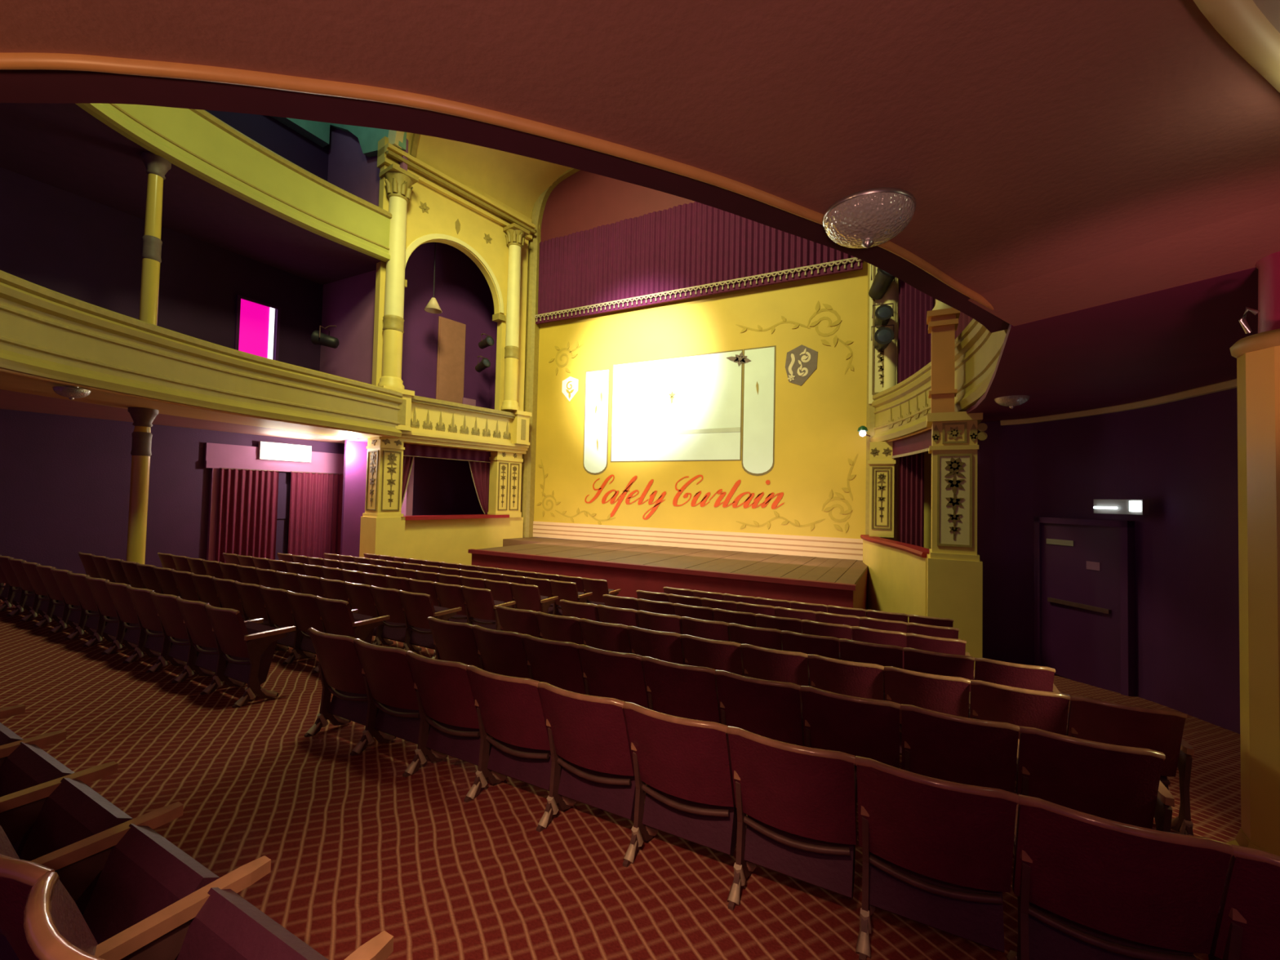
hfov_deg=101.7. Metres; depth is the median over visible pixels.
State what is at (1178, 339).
ceiling
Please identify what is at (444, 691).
seat
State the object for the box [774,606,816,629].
seat
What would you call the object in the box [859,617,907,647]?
seat
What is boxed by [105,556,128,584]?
seat
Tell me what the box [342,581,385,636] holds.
seat
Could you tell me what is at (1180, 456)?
wall
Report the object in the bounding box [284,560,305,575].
seat
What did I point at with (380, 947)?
seat
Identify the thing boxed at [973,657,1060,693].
seat
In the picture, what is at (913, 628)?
seat
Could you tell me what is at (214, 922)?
seat
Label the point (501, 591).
seat
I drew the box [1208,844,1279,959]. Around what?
seat
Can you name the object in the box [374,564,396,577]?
seat
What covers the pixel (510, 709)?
seat
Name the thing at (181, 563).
seat
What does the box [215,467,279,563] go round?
door curtain
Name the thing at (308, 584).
seat
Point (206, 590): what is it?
seat
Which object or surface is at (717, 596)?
seat
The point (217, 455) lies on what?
door frame
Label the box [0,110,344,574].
wall
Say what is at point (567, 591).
seat
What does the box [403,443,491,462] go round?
valance
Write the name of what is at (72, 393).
glass bowl light
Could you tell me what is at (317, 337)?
lantern
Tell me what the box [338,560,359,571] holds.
seat
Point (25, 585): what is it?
seat
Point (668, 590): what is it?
seat
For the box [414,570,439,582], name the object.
seat
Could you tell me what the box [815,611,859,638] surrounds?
seat
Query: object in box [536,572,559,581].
seat
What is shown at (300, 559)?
seat
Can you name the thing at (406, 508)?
wall
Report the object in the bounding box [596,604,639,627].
seat
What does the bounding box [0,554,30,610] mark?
seat
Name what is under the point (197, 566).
seat
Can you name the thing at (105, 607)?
seat
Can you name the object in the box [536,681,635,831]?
seat
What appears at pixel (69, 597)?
seat
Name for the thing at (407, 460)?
curtain
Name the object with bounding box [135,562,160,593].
seat
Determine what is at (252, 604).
seat
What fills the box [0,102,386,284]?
ceiling
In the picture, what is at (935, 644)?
seat
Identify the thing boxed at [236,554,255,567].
seat
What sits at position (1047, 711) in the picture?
seat
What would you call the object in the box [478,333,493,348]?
lantern
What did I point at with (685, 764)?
seat
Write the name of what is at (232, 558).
seat
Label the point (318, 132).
trim
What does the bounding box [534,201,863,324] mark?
pelmet
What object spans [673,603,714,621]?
seat
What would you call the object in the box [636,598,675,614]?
seat
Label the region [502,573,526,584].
seat
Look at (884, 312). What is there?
lantern
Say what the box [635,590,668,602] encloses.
seat
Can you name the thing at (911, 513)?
curtain
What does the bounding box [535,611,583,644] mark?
seat
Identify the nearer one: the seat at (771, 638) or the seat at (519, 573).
the seat at (771, 638)
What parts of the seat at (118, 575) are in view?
rail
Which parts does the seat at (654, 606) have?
rail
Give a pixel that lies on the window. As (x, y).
(254, 319)
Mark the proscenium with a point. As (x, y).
(525, 184)
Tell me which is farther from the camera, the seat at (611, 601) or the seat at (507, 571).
the seat at (507, 571)
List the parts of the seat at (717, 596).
rail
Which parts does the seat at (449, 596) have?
rail, backrest, seat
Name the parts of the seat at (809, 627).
rail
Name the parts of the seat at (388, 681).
rail, backrest, seat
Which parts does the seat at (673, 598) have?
rail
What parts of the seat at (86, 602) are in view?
rail, backrest, seat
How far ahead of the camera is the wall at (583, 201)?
15.87 m
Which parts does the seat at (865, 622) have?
rail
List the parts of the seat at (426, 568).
rail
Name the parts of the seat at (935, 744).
armrest, rail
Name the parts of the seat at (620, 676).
rail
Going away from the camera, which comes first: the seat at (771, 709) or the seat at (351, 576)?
the seat at (771, 709)
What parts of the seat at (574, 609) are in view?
rail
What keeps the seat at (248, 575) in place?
on the floor
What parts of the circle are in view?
moulding, hand rail, cornice, moulding, moulding, panel, moulding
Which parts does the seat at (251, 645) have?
rail, backrest, armrest, seat, armrest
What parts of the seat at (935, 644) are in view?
rail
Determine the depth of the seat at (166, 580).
6.39 m
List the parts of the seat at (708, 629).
rail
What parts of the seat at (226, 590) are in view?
rail, backrest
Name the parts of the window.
frame, pane, frame, frame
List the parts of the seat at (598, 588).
rail, backrest, seat, armrest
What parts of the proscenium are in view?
moulding, moulding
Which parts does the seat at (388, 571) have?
rail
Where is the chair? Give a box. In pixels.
[462,397,475,406]
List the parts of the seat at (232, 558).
rail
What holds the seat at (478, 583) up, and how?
on the floor
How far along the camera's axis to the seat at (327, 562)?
9.21 m
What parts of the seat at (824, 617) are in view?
rail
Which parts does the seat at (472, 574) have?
rail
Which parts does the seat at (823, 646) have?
rail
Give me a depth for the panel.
11.75 m
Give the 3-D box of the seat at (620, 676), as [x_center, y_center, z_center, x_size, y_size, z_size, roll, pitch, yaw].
[-0.131,1.488,3.565,0.494,0.745,0.472,0,-2,28]
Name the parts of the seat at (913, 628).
rail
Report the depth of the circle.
5.94 m
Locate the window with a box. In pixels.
[234,294,280,360]
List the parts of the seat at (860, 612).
rail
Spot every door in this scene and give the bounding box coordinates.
[435,315,466,404]
[1034,516,1135,696]
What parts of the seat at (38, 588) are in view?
rail, backrest, seat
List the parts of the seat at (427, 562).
rail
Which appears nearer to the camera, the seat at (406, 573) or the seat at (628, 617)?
the seat at (628, 617)
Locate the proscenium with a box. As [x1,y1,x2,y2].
[387,129,898,541]
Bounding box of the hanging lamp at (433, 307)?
[423,242,442,313]
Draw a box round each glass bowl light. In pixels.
[52,385,90,399]
[822,187,915,248]
[994,395,1030,408]
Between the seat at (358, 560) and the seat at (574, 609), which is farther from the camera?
the seat at (358, 560)
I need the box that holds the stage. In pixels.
[467,537,867,613]
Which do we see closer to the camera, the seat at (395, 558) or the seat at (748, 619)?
the seat at (748, 619)
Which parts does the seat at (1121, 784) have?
armrest, backrest, rail, armrest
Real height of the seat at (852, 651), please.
0.745 m
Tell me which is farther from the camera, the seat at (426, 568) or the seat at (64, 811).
the seat at (426, 568)
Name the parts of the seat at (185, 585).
rail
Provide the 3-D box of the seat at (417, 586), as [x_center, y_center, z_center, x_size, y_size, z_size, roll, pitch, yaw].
[-2.825,1.696,7.030,0.494,0.745,0.472,0,-2,28]
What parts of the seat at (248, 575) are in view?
rail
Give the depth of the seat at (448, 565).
10.34 m
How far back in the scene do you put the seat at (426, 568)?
9.32 m
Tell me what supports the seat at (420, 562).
on the floor
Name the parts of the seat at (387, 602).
rail, backrest, seat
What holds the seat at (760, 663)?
on the floor
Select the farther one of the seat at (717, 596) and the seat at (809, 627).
the seat at (717, 596)
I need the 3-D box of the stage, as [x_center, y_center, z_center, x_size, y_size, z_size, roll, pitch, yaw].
[-0.192,2.258,12.537,10.360,1.045,4.060,0,-2,28]
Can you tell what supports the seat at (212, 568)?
on the floor
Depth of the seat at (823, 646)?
4.52 m
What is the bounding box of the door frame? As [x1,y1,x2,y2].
[204,442,344,560]
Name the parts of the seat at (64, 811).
armrest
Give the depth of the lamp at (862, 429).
11.57 m
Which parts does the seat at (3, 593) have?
backrest, seat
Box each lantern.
[311,325,338,348]
[475,355,490,372]
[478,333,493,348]
[868,264,895,299]
[871,302,893,328]
[871,324,893,350]
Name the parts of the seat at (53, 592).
rail, backrest, seat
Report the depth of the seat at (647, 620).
5.21 m
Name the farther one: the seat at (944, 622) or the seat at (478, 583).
the seat at (478, 583)
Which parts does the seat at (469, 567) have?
rail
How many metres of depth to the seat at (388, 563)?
9.77 m
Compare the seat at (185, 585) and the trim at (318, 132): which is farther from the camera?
the trim at (318, 132)
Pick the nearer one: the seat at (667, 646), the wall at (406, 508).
the seat at (667, 646)
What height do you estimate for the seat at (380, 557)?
0.745 m
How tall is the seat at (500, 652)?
0.745 m
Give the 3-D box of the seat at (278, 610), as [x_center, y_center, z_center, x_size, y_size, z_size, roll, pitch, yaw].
[-3.667,1.465,5.436,0.494,0.745,0.472,0,-2,28]
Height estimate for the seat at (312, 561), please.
0.745 m
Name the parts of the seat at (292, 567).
rail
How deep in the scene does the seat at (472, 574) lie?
8.87 m
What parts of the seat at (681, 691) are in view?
rail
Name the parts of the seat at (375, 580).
rail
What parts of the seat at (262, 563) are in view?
rail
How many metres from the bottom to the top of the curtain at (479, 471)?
1.601 m
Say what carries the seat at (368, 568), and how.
on the floor
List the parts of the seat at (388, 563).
rail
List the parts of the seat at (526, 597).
rail, backrest, seat, armrest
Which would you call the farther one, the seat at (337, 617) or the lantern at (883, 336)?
the lantern at (883, 336)
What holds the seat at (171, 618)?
on the floor
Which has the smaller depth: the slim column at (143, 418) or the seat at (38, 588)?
the seat at (38, 588)
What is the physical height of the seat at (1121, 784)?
0.745 m
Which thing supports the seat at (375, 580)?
on the floor
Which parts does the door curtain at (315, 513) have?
rail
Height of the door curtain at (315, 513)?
2.618 m
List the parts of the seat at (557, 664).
rail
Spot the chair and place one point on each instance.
(464, 401)
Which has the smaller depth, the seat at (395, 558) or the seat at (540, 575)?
the seat at (540, 575)
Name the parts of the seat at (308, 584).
rail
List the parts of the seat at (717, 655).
rail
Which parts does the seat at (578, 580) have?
rail, backrest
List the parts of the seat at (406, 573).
rail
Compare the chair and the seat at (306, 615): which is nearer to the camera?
the seat at (306, 615)
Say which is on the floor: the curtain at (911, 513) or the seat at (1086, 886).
the seat at (1086, 886)
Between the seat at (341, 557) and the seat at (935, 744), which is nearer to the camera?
the seat at (935, 744)
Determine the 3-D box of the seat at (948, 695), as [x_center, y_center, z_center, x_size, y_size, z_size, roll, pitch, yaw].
[1.918,1.614,3.506,0.494,0.745,0.472,0,-2,28]
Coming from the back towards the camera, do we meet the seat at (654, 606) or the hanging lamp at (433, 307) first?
the hanging lamp at (433, 307)
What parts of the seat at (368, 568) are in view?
rail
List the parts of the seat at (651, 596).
rail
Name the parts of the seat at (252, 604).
rail, backrest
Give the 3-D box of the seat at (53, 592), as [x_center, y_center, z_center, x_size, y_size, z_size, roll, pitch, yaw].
[-6.670,1.337,6.045,0.494,0.746,0.472,0,-2,28]
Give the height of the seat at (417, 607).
0.745 m
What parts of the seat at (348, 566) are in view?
rail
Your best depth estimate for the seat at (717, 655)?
4.01 m
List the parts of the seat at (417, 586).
rail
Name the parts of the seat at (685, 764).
armrest, rail, backrest, seat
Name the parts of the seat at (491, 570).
rail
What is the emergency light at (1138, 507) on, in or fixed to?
attached to the wall at (1180, 456)
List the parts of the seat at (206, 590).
rail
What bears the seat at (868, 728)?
on the floor
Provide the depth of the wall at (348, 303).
13.82 m
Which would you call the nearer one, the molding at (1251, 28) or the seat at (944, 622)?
the molding at (1251, 28)
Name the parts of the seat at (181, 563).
rail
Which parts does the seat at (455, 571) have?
rail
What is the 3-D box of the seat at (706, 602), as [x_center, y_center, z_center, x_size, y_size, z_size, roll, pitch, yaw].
[1.106,1.945,6.978,0.494,0.746,0.472,0,-2,28]
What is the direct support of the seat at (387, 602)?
on the floor
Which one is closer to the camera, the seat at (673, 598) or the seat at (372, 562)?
the seat at (673, 598)
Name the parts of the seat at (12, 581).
rail, backrest, seat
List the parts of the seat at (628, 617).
rail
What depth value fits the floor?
2.48 m
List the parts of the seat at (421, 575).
rail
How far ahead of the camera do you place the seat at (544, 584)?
8.20 m
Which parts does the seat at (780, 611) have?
rail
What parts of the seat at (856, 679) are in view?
rail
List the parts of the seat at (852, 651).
rail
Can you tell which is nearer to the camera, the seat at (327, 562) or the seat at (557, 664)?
the seat at (557, 664)
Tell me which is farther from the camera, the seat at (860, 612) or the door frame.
the door frame
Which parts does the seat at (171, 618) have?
rail, backrest, seat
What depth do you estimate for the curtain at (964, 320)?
9.46 m
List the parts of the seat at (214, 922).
backrest, rail, armrest, seat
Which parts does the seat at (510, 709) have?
rail, backrest, seat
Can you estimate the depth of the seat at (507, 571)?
9.65 m
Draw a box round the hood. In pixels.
[857,426,867,431]
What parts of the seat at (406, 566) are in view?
rail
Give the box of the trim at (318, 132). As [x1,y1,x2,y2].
[270,115,329,147]
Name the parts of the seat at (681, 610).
rail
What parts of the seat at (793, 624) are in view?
rail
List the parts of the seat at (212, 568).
rail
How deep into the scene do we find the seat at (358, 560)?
10.23 m
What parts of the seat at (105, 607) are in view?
rail, backrest, seat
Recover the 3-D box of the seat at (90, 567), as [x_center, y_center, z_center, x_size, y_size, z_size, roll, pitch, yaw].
[-7.998,1.436,7.728,0.494,0.745,0.472,0,-2,28]
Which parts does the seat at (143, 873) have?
backrest, rail, armrest, seat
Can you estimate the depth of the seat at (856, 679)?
3.56 m
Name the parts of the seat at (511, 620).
rail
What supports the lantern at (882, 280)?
attached to the panel
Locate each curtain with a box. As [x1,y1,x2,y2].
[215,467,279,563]
[287,471,343,558]
[401,455,413,506]
[468,461,489,514]
[533,261,867,560]
[897,279,933,383]
[898,452,924,547]
[934,298,973,338]
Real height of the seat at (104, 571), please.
0.745 m
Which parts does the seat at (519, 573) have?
rail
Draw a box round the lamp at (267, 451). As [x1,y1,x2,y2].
[258,441,311,462]
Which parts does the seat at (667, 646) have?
rail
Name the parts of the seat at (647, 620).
rail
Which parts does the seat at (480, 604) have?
rail, backrest, seat, armrest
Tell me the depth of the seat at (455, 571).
9.09 m
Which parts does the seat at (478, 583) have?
rail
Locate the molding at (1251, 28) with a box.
[1193,0,1279,93]
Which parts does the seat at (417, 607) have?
rail, backrest, seat, armrest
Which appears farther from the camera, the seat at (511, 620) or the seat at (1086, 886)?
the seat at (511, 620)
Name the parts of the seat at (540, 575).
rail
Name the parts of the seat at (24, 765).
armrest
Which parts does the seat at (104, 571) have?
rail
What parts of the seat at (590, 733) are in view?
armrest, rail, backrest, seat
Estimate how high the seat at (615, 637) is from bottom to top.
0.745 m
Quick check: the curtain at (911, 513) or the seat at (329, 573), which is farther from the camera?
the curtain at (911, 513)
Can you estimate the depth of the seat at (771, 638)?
4.75 m
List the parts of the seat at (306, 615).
rail, backrest, seat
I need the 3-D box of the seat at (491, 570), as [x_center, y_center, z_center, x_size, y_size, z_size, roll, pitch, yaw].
[-2.868,2.031,10.095,0.494,0.745,0.472,0,-2,28]
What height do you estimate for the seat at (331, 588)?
0.745 m
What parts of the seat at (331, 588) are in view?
rail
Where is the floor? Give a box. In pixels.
[0,582,1240,959]
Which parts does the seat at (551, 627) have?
rail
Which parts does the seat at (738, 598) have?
rail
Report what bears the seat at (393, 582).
on the floor
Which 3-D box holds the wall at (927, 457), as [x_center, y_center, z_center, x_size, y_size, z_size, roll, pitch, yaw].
[2.103,-4.132,13.865,19.700,14.200,0.250,0,-2,28]
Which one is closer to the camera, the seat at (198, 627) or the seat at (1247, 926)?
the seat at (1247, 926)
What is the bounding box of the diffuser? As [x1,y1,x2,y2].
[263,444,311,459]
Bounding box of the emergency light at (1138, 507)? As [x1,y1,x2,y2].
[1093,499,1148,515]
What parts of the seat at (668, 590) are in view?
rail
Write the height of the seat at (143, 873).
0.745 m
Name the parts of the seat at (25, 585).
rail, backrest, seat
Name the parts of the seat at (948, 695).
seat, rail, backrest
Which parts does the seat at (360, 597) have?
rail, backrest, seat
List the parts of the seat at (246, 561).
rail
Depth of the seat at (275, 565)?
8.42 m
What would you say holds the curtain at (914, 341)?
hanging from the box at (944, 580)
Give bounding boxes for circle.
[0,52,1008,441]
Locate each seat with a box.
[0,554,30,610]
[0,566,18,601]
[0,703,25,745]
[0,729,74,857]
[0,760,133,959]
[0,801,219,959]
[6,556,44,616]
[19,560,58,621]
[23,855,328,959]
[33,563,73,626]
[48,566,90,633]
[64,570,110,639]
[78,551,99,577]
[82,574,129,646]
[91,554,113,582]
[102,579,150,654]
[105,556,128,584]
[120,559,143,588]
[123,584,174,663]
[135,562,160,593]
[146,590,201,672]
[152,565,178,595]
[157,551,177,570]
[170,568,198,600]
[171,554,191,573]
[171,595,245,683]
[186,556,207,575]
[190,572,219,607]
[200,603,296,707]
[201,559,224,578]
[211,576,253,619]
[218,561,241,582]
[222,552,239,564]
[233,580,278,626]
[235,564,260,585]
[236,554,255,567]
[251,556,271,569]
[254,567,279,588]
[257,585,305,651]
[267,559,288,573]
[275,570,302,593]
[276,552,293,562]
[282,590,323,664]
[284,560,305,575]
[291,554,308,564]
[296,573,324,597]
[302,563,324,578]
[304,627,381,737]
[306,556,324,566]
[311,595,389,673]
[318,577,349,601]
[320,566,344,581]
[322,558,341,568]
[323,552,339,560]
[337,554,354,562]
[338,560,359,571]
[340,568,364,584]
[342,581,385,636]
[344,930,393,959]
[350,638,432,755]
[352,556,369,564]
[356,563,377,573]
[361,572,387,588]
[363,553,378,559]
[368,558,386,566]
[369,585,413,644]
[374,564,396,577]
[377,554,393,561]
[383,574,411,592]
[384,560,403,568]
[392,555,408,563]
[394,567,417,579]
[398,590,462,659]
[401,562,422,571]
[402,650,493,777]
[408,558,425,564]
[408,577,438,606]
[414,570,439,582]
[420,564,439,573]
[423,560,441,566]
[426,616,480,668]
[433,582,472,624]
[436,573,462,586]
[439,566,460,576]
[440,561,459,568]
[457,563,477,570]
[458,568,480,577]
[459,576,485,588]
[460,585,515,631]
[463,664,563,802]
[471,624,529,678]
[476,565,496,573]
[480,571,502,581]
[484,578,514,608]
[495,568,516,575]
[495,604,541,638]
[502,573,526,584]
[509,582,558,613]
[515,569,537,578]
[521,634,586,694]
[524,577,557,614]
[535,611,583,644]
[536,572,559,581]
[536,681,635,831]
[549,579,592,615]
[558,574,589,603]
[559,599,599,622]
[577,644,649,709]
[578,618,631,653]
[582,577,621,605]
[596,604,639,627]
[603,594,638,610]
[622,702,737,867]
[627,626,684,664]
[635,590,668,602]
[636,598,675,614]
[636,610,683,634]
[641,656,721,724]
[662,586,693,596]
[667,594,702,606]
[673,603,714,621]
[680,616,730,641]
[680,634,743,675]
[692,590,724,600]
[701,597,737,611]
[712,608,756,626]
[715,670,804,746]
[723,593,755,604]
[726,725,857,910]
[728,622,782,650]
[736,602,775,616]
[740,644,809,698]
[755,597,791,608]
[755,613,802,636]
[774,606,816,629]
[781,630,839,667]
[790,600,826,614]
[800,685,900,802]
[801,619,852,652]
[808,654,884,700]
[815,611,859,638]
[826,604,866,626]
[839,638,903,700]
[851,626,906,669]
[855,755,1018,959]
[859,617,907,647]
[866,609,908,633]
[884,666,970,755]
[900,704,1020,792]
[903,647,974,718]
[906,633,970,656]
[907,622,959,639]
[908,614,953,626]
[968,680,1070,781]
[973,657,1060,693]
[1006,794,1234,959]
[1013,725,1174,855]
[1066,695,1194,835]
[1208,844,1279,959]
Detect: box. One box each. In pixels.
[340,136,535,564]
[860,298,987,669]
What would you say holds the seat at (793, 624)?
on the floor
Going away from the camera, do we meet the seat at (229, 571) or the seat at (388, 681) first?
the seat at (388, 681)
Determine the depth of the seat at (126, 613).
5.01 m
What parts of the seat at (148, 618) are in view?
rail, backrest, seat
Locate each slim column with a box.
[126,407,158,564]
[138,151,171,325]
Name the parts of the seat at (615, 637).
rail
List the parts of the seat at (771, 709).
armrest, rail, seat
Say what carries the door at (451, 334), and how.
attached to the box at (482, 242)
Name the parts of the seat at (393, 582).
rail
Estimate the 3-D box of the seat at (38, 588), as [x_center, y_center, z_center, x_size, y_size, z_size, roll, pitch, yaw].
[-7.103,1.334,6.274,0.494,0.746,0.472,0,-2,28]
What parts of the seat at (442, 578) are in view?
rail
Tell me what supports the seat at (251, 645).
on the floor
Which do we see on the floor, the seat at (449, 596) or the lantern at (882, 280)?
the seat at (449, 596)
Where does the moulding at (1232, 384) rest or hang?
attached to the wall at (1180, 456)
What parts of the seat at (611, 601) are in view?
rail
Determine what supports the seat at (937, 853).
on the floor
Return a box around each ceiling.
[0,0,1279,444]
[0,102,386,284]
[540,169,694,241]
[964,266,1257,422]
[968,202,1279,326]
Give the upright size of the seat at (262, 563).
0.745 m
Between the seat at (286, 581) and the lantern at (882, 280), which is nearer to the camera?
the seat at (286, 581)
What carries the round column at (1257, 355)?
on the floor
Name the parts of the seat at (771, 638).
rail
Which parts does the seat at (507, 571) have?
rail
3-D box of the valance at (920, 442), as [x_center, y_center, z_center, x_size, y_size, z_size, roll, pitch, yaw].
[5.155,-0.701,9.582,0.142,0.380,3.419,1,-2,9]
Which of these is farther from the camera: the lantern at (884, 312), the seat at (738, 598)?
the lantern at (884, 312)
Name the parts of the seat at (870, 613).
rail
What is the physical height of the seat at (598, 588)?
0.745 m
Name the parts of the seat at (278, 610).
rail, backrest, seat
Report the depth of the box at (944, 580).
7.28 m
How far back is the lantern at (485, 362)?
15.71 m
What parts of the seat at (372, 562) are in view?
rail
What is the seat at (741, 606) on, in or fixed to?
on the floor
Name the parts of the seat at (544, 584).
rail, backrest, seat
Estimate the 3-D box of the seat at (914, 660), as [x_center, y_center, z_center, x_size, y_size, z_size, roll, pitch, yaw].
[2.425,1.730,4.252,0.494,0.745,0.472,0,-2,28]
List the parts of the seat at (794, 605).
rail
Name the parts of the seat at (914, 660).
backrest, rail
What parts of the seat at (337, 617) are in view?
rail, backrest, armrest, seat, armrest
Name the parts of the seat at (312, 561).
rail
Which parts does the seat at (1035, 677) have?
rail, armrest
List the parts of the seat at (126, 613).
rail, backrest, seat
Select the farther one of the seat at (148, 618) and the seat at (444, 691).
the seat at (148, 618)
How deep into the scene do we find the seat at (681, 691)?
3.17 m
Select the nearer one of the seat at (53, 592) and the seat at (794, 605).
the seat at (53, 592)
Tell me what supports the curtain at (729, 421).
hanging from the proscenium
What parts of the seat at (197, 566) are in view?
rail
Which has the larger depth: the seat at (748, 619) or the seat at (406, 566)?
the seat at (406, 566)
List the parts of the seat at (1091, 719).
armrest, seat, backrest, rail, armrest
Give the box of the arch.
[329,123,406,157]
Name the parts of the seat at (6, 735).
seat, armrest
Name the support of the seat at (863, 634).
on the floor
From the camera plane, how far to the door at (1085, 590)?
6.56 m
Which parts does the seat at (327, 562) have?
rail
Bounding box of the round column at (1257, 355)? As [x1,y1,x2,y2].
[1226,251,1279,856]
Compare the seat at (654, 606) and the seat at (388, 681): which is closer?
the seat at (388, 681)
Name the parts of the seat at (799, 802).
armrest, rail, backrest, seat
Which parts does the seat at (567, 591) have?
rail, backrest, seat, armrest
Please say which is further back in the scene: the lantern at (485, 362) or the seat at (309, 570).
the lantern at (485, 362)
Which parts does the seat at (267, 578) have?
rail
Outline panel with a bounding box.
[868,263,897,404]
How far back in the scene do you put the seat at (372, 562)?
10.00 m
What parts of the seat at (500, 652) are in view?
rail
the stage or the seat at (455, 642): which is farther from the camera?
the stage
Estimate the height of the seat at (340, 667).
0.746 m
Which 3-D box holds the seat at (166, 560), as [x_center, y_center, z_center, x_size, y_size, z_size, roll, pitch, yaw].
[-7.574,1.552,8.529,0.494,0.745,0.472,0,-2,28]
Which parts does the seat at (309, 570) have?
rail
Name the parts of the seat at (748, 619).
rail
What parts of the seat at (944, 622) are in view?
rail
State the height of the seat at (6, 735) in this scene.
0.745 m
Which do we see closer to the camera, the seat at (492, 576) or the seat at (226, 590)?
the seat at (226, 590)
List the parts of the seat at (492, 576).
rail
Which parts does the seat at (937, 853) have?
armrest, backrest, rail, seat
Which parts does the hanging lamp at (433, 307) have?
lamp shade, cord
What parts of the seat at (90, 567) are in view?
rail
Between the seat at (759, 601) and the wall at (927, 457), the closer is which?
the seat at (759, 601)
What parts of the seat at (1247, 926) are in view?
seat, armrest, rail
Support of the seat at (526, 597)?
on the floor
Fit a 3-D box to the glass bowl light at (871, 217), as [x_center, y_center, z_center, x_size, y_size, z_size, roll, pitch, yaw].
[0.990,-1.107,2.263,0.371,0.205,0.371,0,-2,28]
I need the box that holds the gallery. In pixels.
[75,103,391,262]
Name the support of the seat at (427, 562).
on the floor
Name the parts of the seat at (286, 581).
rail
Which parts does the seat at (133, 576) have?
rail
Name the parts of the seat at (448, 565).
rail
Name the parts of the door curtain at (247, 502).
rail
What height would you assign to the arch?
3.200 m
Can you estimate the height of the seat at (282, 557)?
0.745 m
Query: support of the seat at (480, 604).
on the floor
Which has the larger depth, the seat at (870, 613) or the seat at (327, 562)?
the seat at (327, 562)
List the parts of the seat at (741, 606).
rail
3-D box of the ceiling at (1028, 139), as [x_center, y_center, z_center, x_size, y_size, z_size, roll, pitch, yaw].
[-1.906,-1.241,6.325,19.700,0.180,17.300,0,-2,28]
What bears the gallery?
attached to the ceiling at (62, 146)
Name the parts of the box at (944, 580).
sill, panel frame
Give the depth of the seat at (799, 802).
2.06 m
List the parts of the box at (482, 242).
pedestal panel, arch moulding, sill, cornice, panel, hand rail, pedestal panel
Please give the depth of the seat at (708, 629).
4.98 m
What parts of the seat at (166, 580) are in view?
rail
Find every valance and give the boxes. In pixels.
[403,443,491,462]
[892,429,931,457]
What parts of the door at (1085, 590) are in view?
frame, frame, plate, frame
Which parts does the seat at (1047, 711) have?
armrest, backrest, rail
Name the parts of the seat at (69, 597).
rail, backrest, seat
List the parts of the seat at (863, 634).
rail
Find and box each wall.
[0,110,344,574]
[320,126,408,384]
[400,457,414,515]
[538,225,934,548]
[977,387,1239,733]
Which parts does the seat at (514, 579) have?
rail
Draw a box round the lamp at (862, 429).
[857,426,870,436]
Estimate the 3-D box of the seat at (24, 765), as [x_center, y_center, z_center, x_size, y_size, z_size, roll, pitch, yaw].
[-2.215,1.153,1.761,0.494,0.745,0.472,0,-2,28]
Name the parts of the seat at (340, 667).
rail, backrest, seat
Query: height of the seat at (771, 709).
0.745 m
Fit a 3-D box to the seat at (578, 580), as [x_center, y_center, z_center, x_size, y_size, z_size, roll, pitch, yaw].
[-1.136,2.043,9.178,0.494,0.745,0.472,0,-2,28]
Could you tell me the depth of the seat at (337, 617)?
4.81 m
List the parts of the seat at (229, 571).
rail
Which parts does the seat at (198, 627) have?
rail, backrest, seat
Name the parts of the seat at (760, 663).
rail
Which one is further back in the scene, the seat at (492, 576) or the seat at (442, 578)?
the seat at (492, 576)
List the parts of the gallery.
hand rail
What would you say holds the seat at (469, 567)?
on the floor
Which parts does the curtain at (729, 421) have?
white panel, white panel, white panel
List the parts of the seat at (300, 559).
rail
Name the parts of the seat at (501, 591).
rail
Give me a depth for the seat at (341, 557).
10.46 m
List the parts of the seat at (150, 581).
rail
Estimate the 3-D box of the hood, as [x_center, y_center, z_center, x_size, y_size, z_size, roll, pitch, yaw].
[4.972,-1.153,11.627,0.214,0.120,0.220,2,-2,-22]
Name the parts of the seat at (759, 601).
rail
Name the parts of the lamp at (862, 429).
bulb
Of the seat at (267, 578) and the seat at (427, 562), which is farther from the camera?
the seat at (427, 562)
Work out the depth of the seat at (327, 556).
10.69 m
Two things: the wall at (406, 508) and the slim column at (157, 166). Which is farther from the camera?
the wall at (406, 508)
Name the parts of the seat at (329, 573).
rail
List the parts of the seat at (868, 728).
armrest, rail, backrest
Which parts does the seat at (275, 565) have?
rail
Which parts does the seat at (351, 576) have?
rail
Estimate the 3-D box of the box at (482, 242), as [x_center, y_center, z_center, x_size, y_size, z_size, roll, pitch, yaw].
[-5.495,-2.772,14.886,2.220,11.200,4.719,0,-2,37]
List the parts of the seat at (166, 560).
rail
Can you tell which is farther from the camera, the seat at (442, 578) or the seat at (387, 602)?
the seat at (442, 578)
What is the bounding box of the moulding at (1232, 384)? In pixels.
[1000,378,1236,425]
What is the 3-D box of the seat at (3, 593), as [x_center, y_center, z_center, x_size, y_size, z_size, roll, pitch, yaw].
[-8.402,1.325,6.962,0.494,0.746,0.472,0,-2,28]
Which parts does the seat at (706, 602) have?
rail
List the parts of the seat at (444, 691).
rail, backrest, seat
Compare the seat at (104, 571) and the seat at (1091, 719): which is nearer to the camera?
the seat at (1091, 719)
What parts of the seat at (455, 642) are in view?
rail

